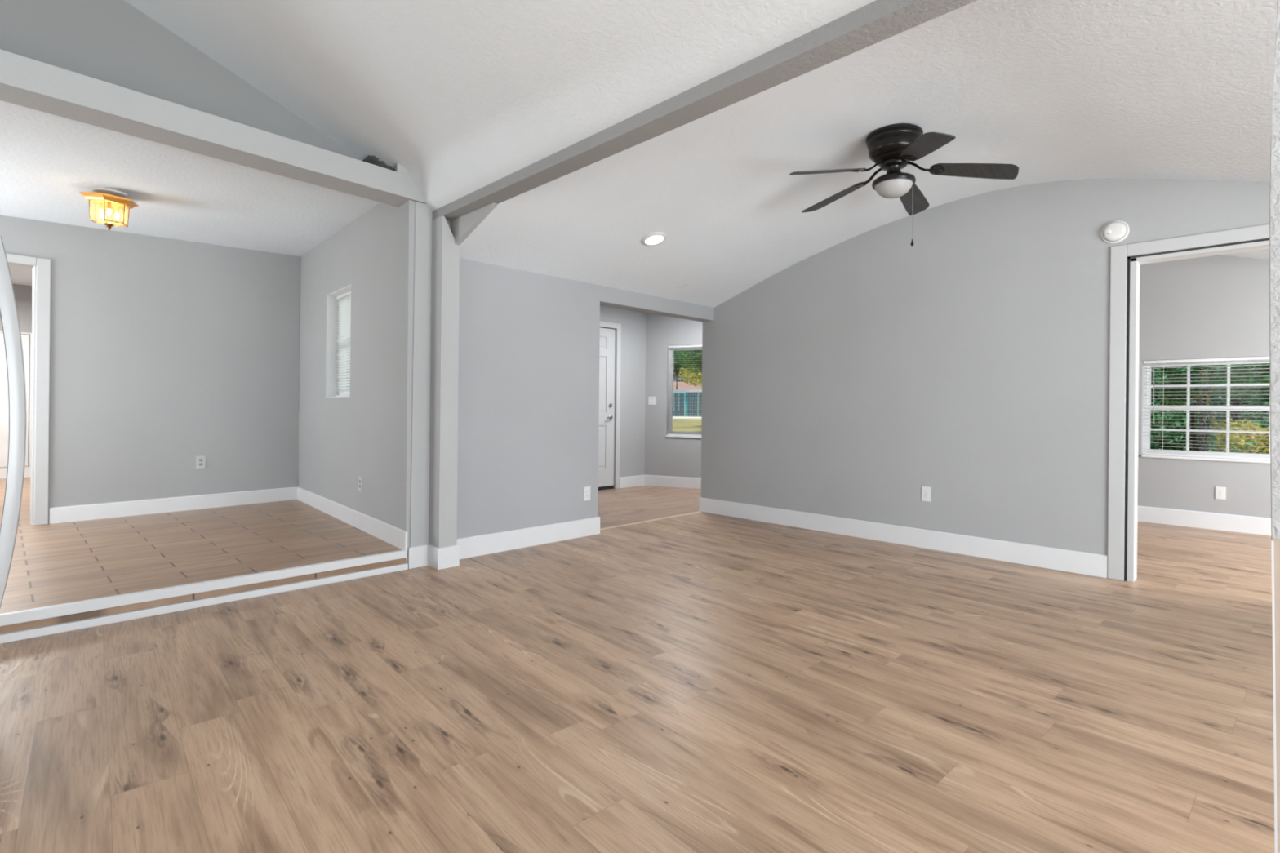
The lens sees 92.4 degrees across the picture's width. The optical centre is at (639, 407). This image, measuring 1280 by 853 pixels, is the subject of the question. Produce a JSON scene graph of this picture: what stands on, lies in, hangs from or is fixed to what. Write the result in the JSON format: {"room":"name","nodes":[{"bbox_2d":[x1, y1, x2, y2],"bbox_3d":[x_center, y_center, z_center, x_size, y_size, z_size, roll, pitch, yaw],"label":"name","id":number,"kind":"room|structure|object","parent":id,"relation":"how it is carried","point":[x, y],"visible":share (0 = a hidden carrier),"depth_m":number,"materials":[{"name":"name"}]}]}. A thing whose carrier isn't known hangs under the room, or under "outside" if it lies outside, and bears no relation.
{"room":"empty living room","nodes":[
{"label":"empty living room","id":0,"kind":"room"},
{"bbox_2d":[0,235,26,608],"bbox_3d":[-2.192,0.179,1.631,0.793,1.800,0.900,1,0,-45],"label":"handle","id":1,"kind":"object","parent":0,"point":[8,308],"visible":1,"depth_m":1.89,"materials":[{"name":"white metal"}]},
{"bbox_2d":[0,284,32,467],"bbox_3d":[-7.807,-0.426,8.098,3.900,2.900,0.100,1,0,-45],"label":"wall","id":2,"kind":"structure","parent":0,"point":[23,293],"depth_m":7.91,"materials":[{"name":"grey paint"}]},
{"bbox_2d":[0,333,29,466],"bbox_3d":[-8.205,-0.098,7.622,0.870,1.695,0.020,1,0,-45],"label":"door","id":3,"kind":"structure","parent":2,"relation":"in","point":[4,404],"depth_m":7.78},
{"bbox_2d":[0,466,30,478],"bbox_3d":[-8.142,0.826,7.699,2.680,0.140,0.014,1,0,-45],"label":"baseboard","id":4,"kind":"structure","parent":2,"relation":"attached to","point":[27,468],"depth_m":7.79,"materials":[{"name":"white paint"}]},
{"bbox_2d":[0,330,31,466],"bbox_3d":[-8.169,-0.110,7.651,0.960,1.720,0.030,1,0,-45],"label":"door frame","id":5,"kind":"structure","parent":2,"relation":"attached to","point":[30,333],"depth_m":7.93,"materials":[{"name":"white paint"}]},
{"bbox_2d":[8,264,32,285],"bbox_3d":[-6.736,-1.616,6.247,3.000,0.100,4.220,1,0,-45],"label":"ceiling","id":6,"kind":"structure","parent":0,"point":[20,275],"depth_m":7.25,"materials":[{"name":"white paint"}]},
{"bbox_2d":[0,215,300,524],"bbox_3d":[-4.711,-0.331,5.000,0.120,2.730,3.562,1,0,41],"label":"wall","id":7,"kind":"structure","parent":0,"point":[166,353],"depth_m":5.46,"materials":[{"name":"grey paint"}]},
{"bbox_2d":[5,253,50,525],"bbox_3d":[-5.106,-0.130,4.536,0.148,2.110,1.062,1,0,41],"label":"door frame","id":8,"kind":"structure","parent":7,"relation":"attached to","point":[41,466],"depth_m":4.85,"materials":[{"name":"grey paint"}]},
{"bbox_2d":[48,486,297,524],"bbox_3d":[-4.115,0.871,5.606,0.014,0.128,1.851,1,0,41],"label":"baseboard","id":9,"kind":"structure","parent":7,"relation":"attached to","point":[134,508],"depth_m":5.46,"materials":[{"name":"white paint"}]},
{"bbox_2d":[195,455,205,468],"bbox_3d":[-4.058,0.504,5.672,0.009,0.116,0.072,1,0,40],"label":"wall outlet","id":10,"kind":"object","parent":7,"relation":"attached to","point":[200,460],"visible":1,"depth_m":5.67,"materials":[{"name":"white plastic"}]},
{"bbox_2d":[0,0,363,160],"bbox_3d":[-3.472,-2.048,2.558,5.240,1.283,0.050,1,0,-45],"label":"wall","id":11,"kind":"structure","parent":0,"point":[113,42],"depth_m":3.29,"materials":[{"name":"grey paint"}]},
{"bbox_2d":[0,477,400,613],"bbox_3d":[-6.110,0.968,5.270,5.350,0.105,7.925,1,0,-45],"label":"floor","id":12,"kind":"structure","parent":0,"point":[55,563],"depth_m":4.14,"materials":[{"name":"brown tile"}]},
{"bbox_2d":[0,550,407,626],"bbox_3d":[-2.712,0.971,3.008,3.195,0.049,0.042,1,0,-45],"label":"trim","id":13,"kind":"structure","parent":12,"relation":"on","point":[60,610],"depth_m":3.26,"materials":[{"name":"white paint"}]},
{"bbox_2d":[297,200,415,563],"bbox_3d":[-2.475,-0.309,5.288,0.170,2.730,2.924,1,0,-42],"label":"wall","id":14,"kind":"structure","parent":0,"point":[366,433],"depth_m":4.77,"materials":[{"name":"grey paint"}]},
{"bbox_2d":[0,549,405,633],"bbox_3d":[-2.727,1.011,3.023,3.195,0.125,0.030,1,0,-45],"label":"trim","id":15,"kind":"structure","parent":14,"relation":"attached to","point":[53,620],"depth_m":3.29,"materials":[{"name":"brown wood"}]},
{"bbox_2d":[325,284,351,397],"bbox_3d":[-2.581,-0.555,5.369,0.115,0.932,0.708,1,0,-42],"label":"window reveal","id":16,"kind":"structure","parent":14,"relation":"in","point":[331,371],"depth_m":5.62,"materials":[{"name":"white paint"}]},
{"bbox_2d":[336,291,351,396],"bbox_3d":[-2.554,-0.557,5.393,0.029,0.922,0.694,1,0,-42],"label":"window blind","id":17,"kind":"object","parent":16,"relation":"attached to","point":[344,300],"visible":0.56,"depth_m":5.51,"materials":[{"name":"white plastic"}]},
{"bbox_2d":[339,327,350,395],"bbox_3d":[-2.520,-0.555,5.423,0.050,0.930,0.706,1,0,-42],"label":"window","id":18,"kind":"structure","parent":14,"relation":"in","point":[340,393],"depth_m":5.64,"materials":[{"name":"white plastic"}]},
{"bbox_2d":[297,486,407,551],"bbox_3d":[-2.546,0.886,5.215,0.014,0.128,2.954,1,0,-42],"label":"baseboard","id":19,"kind":"structure","parent":14,"relation":"attached to","point":[392,535],"depth_m":4.85,"materials":[{"name":"white paint"}]},
{"bbox_2d":[358,475,362,491],"bbox_3d":[-2.208,0.600,4.843,0.009,0.116,0.072,1,0,-42],"label":"wall outlet","id":20,"kind":"object","parent":14,"relation":"attached to","point":[360,478],"visible":1,"depth_m":4.83,"materials":[{"name":"white plastic"}]},
{"bbox_2d":[0,0,875,256],"bbox_3d":[-1.821,-2.039,0.914,5.310,1.357,10.090,1,0,-45],"label":"ceiling","id":21,"kind":"structure","parent":0,"point":[464,95],"depth_m":3.24,"materials":[{"name":"white paint"}]},
{"bbox_2d":[79,187,137,230],"bbox_3d":[-3.655,-1.359,4.231,0.278,0.269,0.321,1,0,33],"label":"lantern","id":22,"kind":"object","parent":21,"relation":"attached to","point":[108,197],"visible":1,"depth_m":4.19,"materials":[{"name":"gold metal"}]},
{"bbox_2d":[99,203,105,217],"bbox_3d":[-3.704,-1.360,4.227,0.029,0.094,0.030,1,0,-45],"label":"bulb","id":23,"kind":"object","parent":22,"relation":"attached to","point":[101,212],"depth_m":4.22,"materials":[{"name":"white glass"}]},
{"bbox_2d":[106,202,111,216],"bbox_3d":[-3.631,-1.355,4.198,0.029,0.094,0.030,1,0,-45],"label":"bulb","id":24,"kind":"object","parent":22,"relation":"attached to","point":[108,212],"depth_m":4.19,"materials":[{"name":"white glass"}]},
{"bbox_2d":[114,205,119,219],"bbox_3d":[-3.642,-1.358,4.275,0.029,0.094,0.030,1,0,-45],"label":"bulb","id":25,"kind":"object","parent":22,"relation":"attached to","point":[117,215],"depth_m":4.27,"materials":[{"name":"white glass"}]},
{"bbox_2d":[0,48,426,207],"bbox_3d":[-2.729,-1.513,3.024,0.235,0.208,3.566,1,0,44],"label":"beam","id":26,"kind":"structure","parent":21,"relation":"attached to","point":[24,82],"depth_m":3.25,"materials":[{"name":"paint"}]},
{"bbox_2d":[395,163,410,176],"bbox_3d":[-1.516,-1.596,4.144,0.257,0.094,0.025,1,0,-45],"label":"panel","id":27,"kind":"object","parent":26,"relation":"attached to","point":[399,168],"visible":0.21,"depth_m":4.06,"materials":[{"name":"paint"}]},
{"bbox_2d":[362,155,395,171],"bbox_3d":[-1.730,-1.609,4.137,0.217,0.112,0.156,1,0,-45],"label":"plaster","id":28,"kind":"object","parent":21,"relation":"attached to","point":[373,160],"visible":0.44,"depth_m":4.09,"materials":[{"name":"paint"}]},
{"bbox_2d":[457,257,714,538],"bbox_3d":[-0.365,0.001,5.441,3.040,2.190,0.155,1,0,-45],"label":"wall","id":29,"kind":"structure","parent":0,"point":[529,342],"depth_m":4.83,"materials":[{"name":"grey paint"}]},
{"bbox_2d":[456,516,599,559],"bbox_3d":[-0.861,1.018,4.841,1.434,0.147,0.014,1,0,-45],"label":"baseboard","id":30,"kind":"structure","parent":29,"relation":"attached to","point":[487,544],"depth_m":4.80,"materials":[{"name":"white paint"}]},
{"bbox_2d":[583,486,590,501],"bbox_3d":[-0.452,0.735,5.247,0.072,0.116,0.009,1,0,-45],"label":"wall outlet","id":31,"kind":"object","parent":29,"relation":"attached to","point":[586,490],"visible":1,"depth_m":5.24,"materials":[{"name":"white plastic"}]},
{"bbox_2d":[600,305,645,488],"bbox_3d":[-0.998,-0.160,7.744,2.880,2.500,0.140,1,0,-45],"label":"wall","id":32,"kind":"structure","parent":0,"point":[633,352],"depth_m":8.51,"materials":[{"name":"grey paint"}]},
{"bbox_2d":[598,327,615,490],"bbox_3d":[-0.632,0.015,8.028,0.814,2.153,0.104,1,0,-45],"label":"door","id":33,"kind":"structure","parent":32,"relation":"attached to","point":[607,336],"depth_m":8.22,"materials":[{"name":"white paint"}]},
{"bbox_2d":[600,320,621,488],"bbox_3d":[-0.591,-0.023,8.038,0.894,2.235,0.018,1,0,-45],"label":"door frame","id":34,"kind":"structure","parent":32,"relation":"attached to","point":[619,326],"depth_m":8.31,"materials":[{"name":"white paint"}]},
{"bbox_2d":[0,485,1275,852],"bbox_3d":[0.559,1.165,2.817,11.375,0.120,9.400,1,0,-45],"label":"floor","id":35,"kind":"structure","parent":0,"point":[703,682],"depth_m":2.26,"materials":[{"name":"brown wood"}]},
{"bbox_2d":[0,562,408,644],"bbox_3d":[-2.704,1.054,3.003,3.200,0.040,0.033,1,0,-45],"label":"trim","id":36,"kind":"structure","parent":35,"relation":"on","point":[22,634],"depth_m":3.26,"materials":[{"name":"white paint"}]},
{"bbox_2d":[408,544,427,568],"bbox_3d":[-1.508,1.014,4.186,0.146,0.142,0.014,1,0,-45],"label":"baseboard","id":37,"kind":"structure","parent":35,"relation":"on","point":[417,555],"depth_m":4.17,"materials":[{"name":"white paint"}]},
{"bbox_2d":[409,201,432,546],"bbox_3d":[-1.554,-0.156,4.255,0.134,2.482,0.165,1,0,-45],"label":"pillar","id":38,"kind":"structure","parent":35,"relation":"on","point":[420,414],"depth_m":4.20,"materials":[{"name":"grey paint"}]},
{"bbox_2d":[427,544,437,568],"bbox_3d":[-1.413,1.015,4.184,0.014,0.142,0.150,1,0,-45],"label":"baseboard","id":39,"kind":"structure","parent":35,"relation":"on","point":[432,550],"depth_m":4.17,"materials":[{"name":"white paint"}]},
{"bbox_2d":[428,215,459,547],"bbox_3d":[-1.360,-0.103,4.244,0.130,2.380,0.175,1,0,-45],"label":"pillar","id":40,"kind":"structure","parent":35,"relation":"on","point":[445,271],"depth_m":4.18,"materials":[{"name":"grey paint"}]},
{"bbox_2d":[436,544,459,569],"bbox_3d":[-1.304,1.016,4.177,0.158,0.142,0.014,1,0,-45],"label":"baseboard","id":41,"kind":"structure","parent":40,"relation":"attached to","point":[447,557],"depth_m":4.17,"materials":[{"name":"white paint"}]},
{"bbox_2d":[431,0,977,221],"bbox_3d":[1.077,-1.498,1.799,0.128,0.464,7.260,1,0,-45],"label":"beam","id":42,"kind":"structure","parent":40,"relation":"on","point":[877,21],"depth_m":2.47,"materials":[{"name":"grey paint"}]},
{"bbox_2d":[449,203,497,245],"bbox_3d":[-1.139,-1.176,4.100,0.035,0.229,0.645,1,0,-45],"label":"panel","id":43,"kind":"object","parent":42,"relation":"attached to","point":[461,227],"visible":0.64,"depth_m":4.09,"materials":[{"name":"grey paint"}]},
{"bbox_2d":[619,475,644,488],"bbox_3d":[-0.106,1.026,8.530,0.490,0.147,0.014,1,0,-45],"label":"baseboard","id":44,"kind":"structure","parent":35,"relation":"on","point":[633,481],"depth_m":8.52,"materials":[{"name":"white paint"}]},
{"bbox_2d":[600,511,703,529],"bbox_3d":[0.111,1.098,5.983,1.555,0.006,0.030,1,0,-45],"label":"threshold strip","id":45,"kind":"object","parent":35,"relation":"on","point":[699,511],"visible":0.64,"depth_m":5.96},
{"bbox_2d":[644,312,702,478],"bbox_3d":[1.079,-0.140,8.348,2.130,2.500,0.140,1,0,23],"label":"wall","id":46,"kind":"structure","parent":0,"point":[664,455],"depth_m":8.60,"materials":[{"name":"grey paint"}]},
{"bbox_2d":[648,396,656,404],"bbox_3d":[0.170,-0.098,8.658,0.116,0.116,0.016,1,0,23],"label":"light switch","id":47,"kind":"object","parent":46,"relation":"attached to","point":[651,400],"visible":1,"depth_m":8.66,"materials":[{"name":"white plastic"}]},
{"bbox_2d":[644,475,701,488],"bbox_3d":[1.037,1.037,8.278,2.130,0.147,0.014,1,0,23],"label":"baseboard","id":48,"kind":"structure","parent":46,"relation":"attached to","point":[650,480],"depth_m":8.52,"materials":[{"name":"white paint"}]},
{"bbox_2d":[666,346,702,438],"bbox_3d":[0.768,-0.225,8.453,0.825,1.275,0.116,1,0,23],"label":"window","id":49,"kind":"structure","parent":46,"relation":"attached to","point":[670,383],"depth_m":8.61,"materials":[{"name":"white plastic"}]},
{"bbox_2d":[666,344,702,435],"bbox_3d":[0.758,-0.237,8.429,0.813,1.247,0.042,1,0,23],"label":"window blind","id":50,"kind":"object","parent":46,"relation":"attached to","point":[699,345],"visible":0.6,"depth_m":8.47,"materials":[{"name":"white plastic"}]},
{"bbox_2d":[459,0,1277,307],"bbox_3d":[2.210,-1.362,2.880,3.005,0.683,7.200,1,0,-45],"label":"ceiling","id":51,"kind":"structure","parent":0,"point":[1051,90],"depth_m":3.49,"materials":[{"name":"white paint"}]},
{"bbox_2d":[641,232,666,245],"bbox_3d":[0.109,-1.299,4.734,0.190,0.064,0.196,1,0,38],"label":"recessed light","id":52,"kind":"object","parent":51,"relation":"in","point":[654,238],"visible":1,"depth_m":4.71,"materials":[{"name":"white plastic"}]},
{"bbox_2d":[789,123,1018,246],"bbox_3d":[1.511,-1.296,3.708,1.234,0.662,1.242,1,0,-45],"label":"ceiling fan","id":53,"kind":"object","parent":51,"relation":"hanging from","point":[891,148],"visible":1,"depth_m":3.56,"materials":[{"name":"black metal"}]},
{"bbox_2d":[701,178,1270,555],"bbox_3d":[3.272,-0.256,4.013,0.115,2.775,7.300,1,0,-45],"label":"wall","id":54,"kind":"structure","parent":0,"point":[968,362],"depth_m":4.78,"materials":[{"name":"grey paint"}]},
{"bbox_2d":[699,497,1107,577],"bbox_3d":[1.875,1.045,5.320,0.014,0.147,3.495,1,0,-45],"label":"baseboard","id":55,"kind":"structure","parent":54,"relation":"attached to","point":[1076,562],"depth_m":4.89,"materials":[{"name":"white paint"}]},
{"bbox_2d":[921,486,930,502],"bbox_3d":[2.288,0.690,4.910,0.009,0.116,0.072,1,0,-45],"label":"wall outlet","id":56,"kind":"object","parent":54,"relation":"attached to","point":[926,491],"visible":1,"depth_m":4.91,"materials":[{"name":"white plastic"}]},
{"bbox_2d":[1100,220,1129,244],"bbox_3d":[3.131,-1.163,4.050,0.048,0.152,0.152,1,0,-45],"label":"smoke detector","id":57,"kind":"object","parent":54,"relation":"attached to","point":[1115,231],"visible":1,"depth_m":4.04,"materials":[{"name":"white plastic"}]},
{"bbox_2d":[1124,256,1130,580],"bbox_3d":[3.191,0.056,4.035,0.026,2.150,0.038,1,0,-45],"label":"door","id":58,"kind":"structure","parent":54,"relation":"in","point":[1128,259],"depth_m":4.02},
{"bbox_2d":[1107,224,1269,582],"bbox_3d":[3.611,0.037,3.664,0.145,2.197,1.283,1,0,-45],"label":"door frame","id":59,"kind":"structure","parent":54,"relation":"attached to","point":[1118,254],"depth_m":4.01,"materials":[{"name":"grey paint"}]},
{"bbox_2d":[1127,238,1269,258],"bbox_3d":[3.582,-0.993,3.651,0.026,0.045,1.120,1,0,-45],"label":"jamb","id":60,"kind":"object","parent":54,"relation":"in","point":[1264,239],"depth_m":3.77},
{"bbox_2d":[1137,255,1271,518],"bbox_3d":[5.366,-0.270,6.017,0.140,2.845,7.200,1,0,-45],"label":"wall","id":61,"kind":"structure","parent":0,"point":[1214,306],"depth_m":5.89,"materials":[{"name":"grey paint"}]},
{"bbox_2d":[1137,506,1271,535],"bbox_3d":[5.299,1.074,5.963,0.014,0.155,7.000,1,0,-45],"label":"baseboard","id":62,"kind":"structure","parent":61,"relation":"attached to","point":[1229,522],"depth_m":5.85,"materials":[{"name":"white paint"}]},
{"bbox_2d":[1141,359,1271,463],"bbox_3d":[5.550,0.016,5.792,0.121,0.973,1.258,1,0,-45],"label":"window","id":63,"kind":"structure","parent":61,"relation":"attached to","point":[1146,409],"depth_m":5.97,"materials":[{"name":"white plastic"}]},
{"bbox_2d":[1142,355,1270,460],"bbox_3d":[5.530,0.004,5.772,0.041,0.945,1.246,1,0,-45],"label":"window blind","id":64,"kind":"object","parent":61,"relation":"attached to","point":[1163,362],"visible":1,"depth_m":5.88,"materials":[{"name":"white plastic"}]},
{"bbox_2d":[1215,486,1226,499],"bbox_3d":[5.475,0.806,5.790,0.009,0.116,0.072,1,0,-45],"label":"wall outlet","id":65,"kind":"object","parent":61,"relation":"attached to","point":[1220,492],"visible":1,"depth_m":5.79,"materials":[{"name":"white plastic"}]},
{"bbox_2d":[1218,248,1269,259],"bbox_3d":[4.309,-1.375,5.099,2.870,0.745,7.400,1,0,-45],"label":"ceiling","id":66,"kind":"structure","parent":0,"point":[1260,254],"depth_m":5.53,"materials":[{"name":"white paint"}]},
{"bbox_2d":[1269,0,1279,538],"bbox_3d":[1.328,-0.491,0.881,0.120,1.431,0.590,1,0,-45],"label":"wall","id":67,"kind":"structure","parent":0,"point":[1274,207],"depth_m":1.04,"materials":[{"name":"grey paint"}]},
{"bbox_2d":[1271,540,1277,852],"bbox_3d":[1.074,0.668,1.037,0.006,0.885,0.016,1,0,-45],"label":"trim","id":68,"kind":"structure","parent":67,"relation":"attached to","point":[1272,541],"depth_m":1.04,"materials":[{"name":"white paint"}]},
{"bbox_2d":[1271,530,1279,852],"bbox_3d":[1.319,0.668,0.879,0.120,0.889,0.584,1,0,-45],"label":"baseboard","id":69,"kind":"structure","parent":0,"point":[1277,541],"depth_m":1.04,"materials":[{"name":"white wood"}]},
{"label":"outside","id":70,"kind":"structure","parent":0,"visible":0},
{"label":"ground","id":71,"kind":"structure","parent":70,"visible":0},
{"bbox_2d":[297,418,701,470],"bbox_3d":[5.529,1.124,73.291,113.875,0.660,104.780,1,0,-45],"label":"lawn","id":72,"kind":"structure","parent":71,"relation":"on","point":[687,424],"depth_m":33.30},
{"bbox_2d":[673,393,687,416],"bbox_3d":[2.627,-0.168,44.923,1.704,1.913,1.082,1,0,3],"label":"swing set","id":73,"kind":"object","parent":72,"relation":"on","point":[684,393],"visible":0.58,"depth_m":44.79,"materials":[{"name":"paint"}]},
{"bbox_2d":[673,365,694,382],"bbox_3d":[4.865,-5.147,93.856,8.947,11.888,7.753,1,0,-45],"label":"tree","id":74,"kind":"object","parent":72,"relation":"on","point":[674,374],"visible":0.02,"depth_m":94.06,"materials":[{"name":"green plant"}]},
{"bbox_2d":[673,350,699,395],"bbox_3d":[3.259,-3.072,50.120,5.188,7.707,4.594,1,0,-16],"label":"tree","id":75,"kind":"object","parent":72,"relation":"on","point":[676,369],"visible":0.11,"depth_m":49.75,"materials":[{"name":"green plant"}]},
{"bbox_2d":[672,393,702,416],"bbox_3d":[3.415,-0.292,46.475,8.040,2.150,0.101,1,0,4],"label":"fence","id":76,"kind":"object","parent":72,"relation":"on","point":[682,411],"visible":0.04,"depth_m":46.46,"materials":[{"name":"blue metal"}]},
{"bbox_2d":[672,416,702,418],"bbox_3d":[3.129,0.701,43.593,2.950,0.160,1.000,1,0,5],"label":"garden border","id":77,"kind":"object","parent":72,"relation":"on","point":[673,417],"visible":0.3,"depth_m":43.18,"materials":[{"name":"stone"}]},
{"bbox_2d":[673,382,702,415],"bbox_3d":[4.668,-0.954,63.830,15.200,3.500,9.200,1,0,4],"label":"house","id":78,"kind":"structure","parent":72,"relation":"on","point":[680,384],"depth_m":60.62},
{"bbox_2d":[675,349,702,373],"bbox_3d":[2.564,-1.604,24.772,2.594,5.471,3.069,1,0,-45],"label":"tree","id":79,"kind":"object","parent":72,"relation":"on","point":[689,354],"visible":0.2,"depth_m":25.23,"materials":[{"name":"green plant"}]},
{"bbox_2d":[677,364,702,386],"bbox_3d":[3.630,-1.712,30.909,3.280,5.483,2.647,1,0,-13],"label":"tree","id":80,"kind":"object","parent":72,"relation":"on","point":[684,370],"visible":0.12,"depth_m":30.64,"materials":[{"name":"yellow plant"}]},
{"bbox_2d":[1210,417,1269,453],"bbox_3d":[11.104,0.829,11.403,1.531,1.278,1.620,1,0,-45],"label":"shrub","id":81,"kind":"object","parent":72,"relation":"on","point":[1243,427],"visible":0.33,"depth_m":11.02,"materials":[{"name":"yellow plant"}]},
{"bbox_2d":[1150,366,1168,448],"bbox_3d":[6.992,0.169,8.914,0.989,2.507,1.191,1,0,1],"label":"shrub","id":82,"kind":"object","parent":71,"relation":"on","point":[1153,433],"visible":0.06,"depth_m":8.50,"materials":[{"name":"green plant"}]},
{"bbox_2d":[1151,371,1192,418],"bbox_3d":[22.342,-3.253,26.840,7.000,9.642,6.652,1,0,-45],"label":"tree","id":83,"kind":"object","parent":71,"relation":"on","point":[1166,383],"visible":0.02,"depth_m":26.18,"materials":[{"name":"green plant"}]},
{"bbox_2d":[1151,404,1218,450],"bbox_3d":[8.261,0.702,9.500,0.982,1.521,1.015,1,0,-45],"label":"shrub","id":84,"kind":"object","parent":71,"relation":"on","point":[1179,420],"visible":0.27,"depth_m":9.27,"materials":[{"name":"green plant"}]},
{"bbox_2d":[1160,368,1240,430],"bbox_3d":[17.821,-2.201,18.832,5.412,7.451,4.447,1,0,13],"label":"tree","id":85,"kind":"object","parent":71,"relation":"on","point":[1236,413],"visible":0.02,"depth_m":18.62,"materials":[{"name":"green plant"}]},
{"bbox_2d":[1185,365,1216,451],"bbox_3d":[6.476,0.441,7.099,0.289,1.947,0.280,1,0,-45],"label":"shrub","id":86,"kind":"object","parent":71,"relation":"on","point":[1205,447],"visible":0.48,"depth_m":7.06,"materials":[{"name":"green plant"}]},
{"bbox_2d":[1151,363,1270,421],"bbox_3d":[9.131,-0.627,10.118,2.584,4.133,2.362,1,0,-45],"label":"tree","id":87,"kind":"object","parent":71,"relation":"on","point":[1193,370],"visible":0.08,"depth_m":9.45,"materials":[{"name":"green plant"}]},
{"bbox_2d":[1162,381,1270,435],"bbox_3d":[32.621,-4.172,32.481,9.006,11.686,9.356,1,0,-45],"label":"tree","id":88,"kind":"object","parent":71,"relation":"on","point":[1265,391],"visible":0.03,"depth_m":31.35,"materials":[{"name":"green plant"}]},
{"bbox_2d":[1195,363,1270,417],"bbox_3d":[13.812,-1.458,14.408,4.691,5.886,3.212,1,0,-25],"label":"tree","id":89,"kind":"object","parent":71,"relation":"on","point":[1264,370],"visible":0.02,"depth_m":14.40,"materials":[{"name":"green plant"}]},
{"bbox_2d":[1208,438,1269,453],"bbox_3d":[7.955,0.928,8.190,0.740,1.047,0.788,1,0,-45],"label":"shrub","id":90,"kind":"object","parent":71,"relation":"on","point":[1224,439],"visible":0.04,"depth_m":8.19,"materials":[{"name":"green plant"}]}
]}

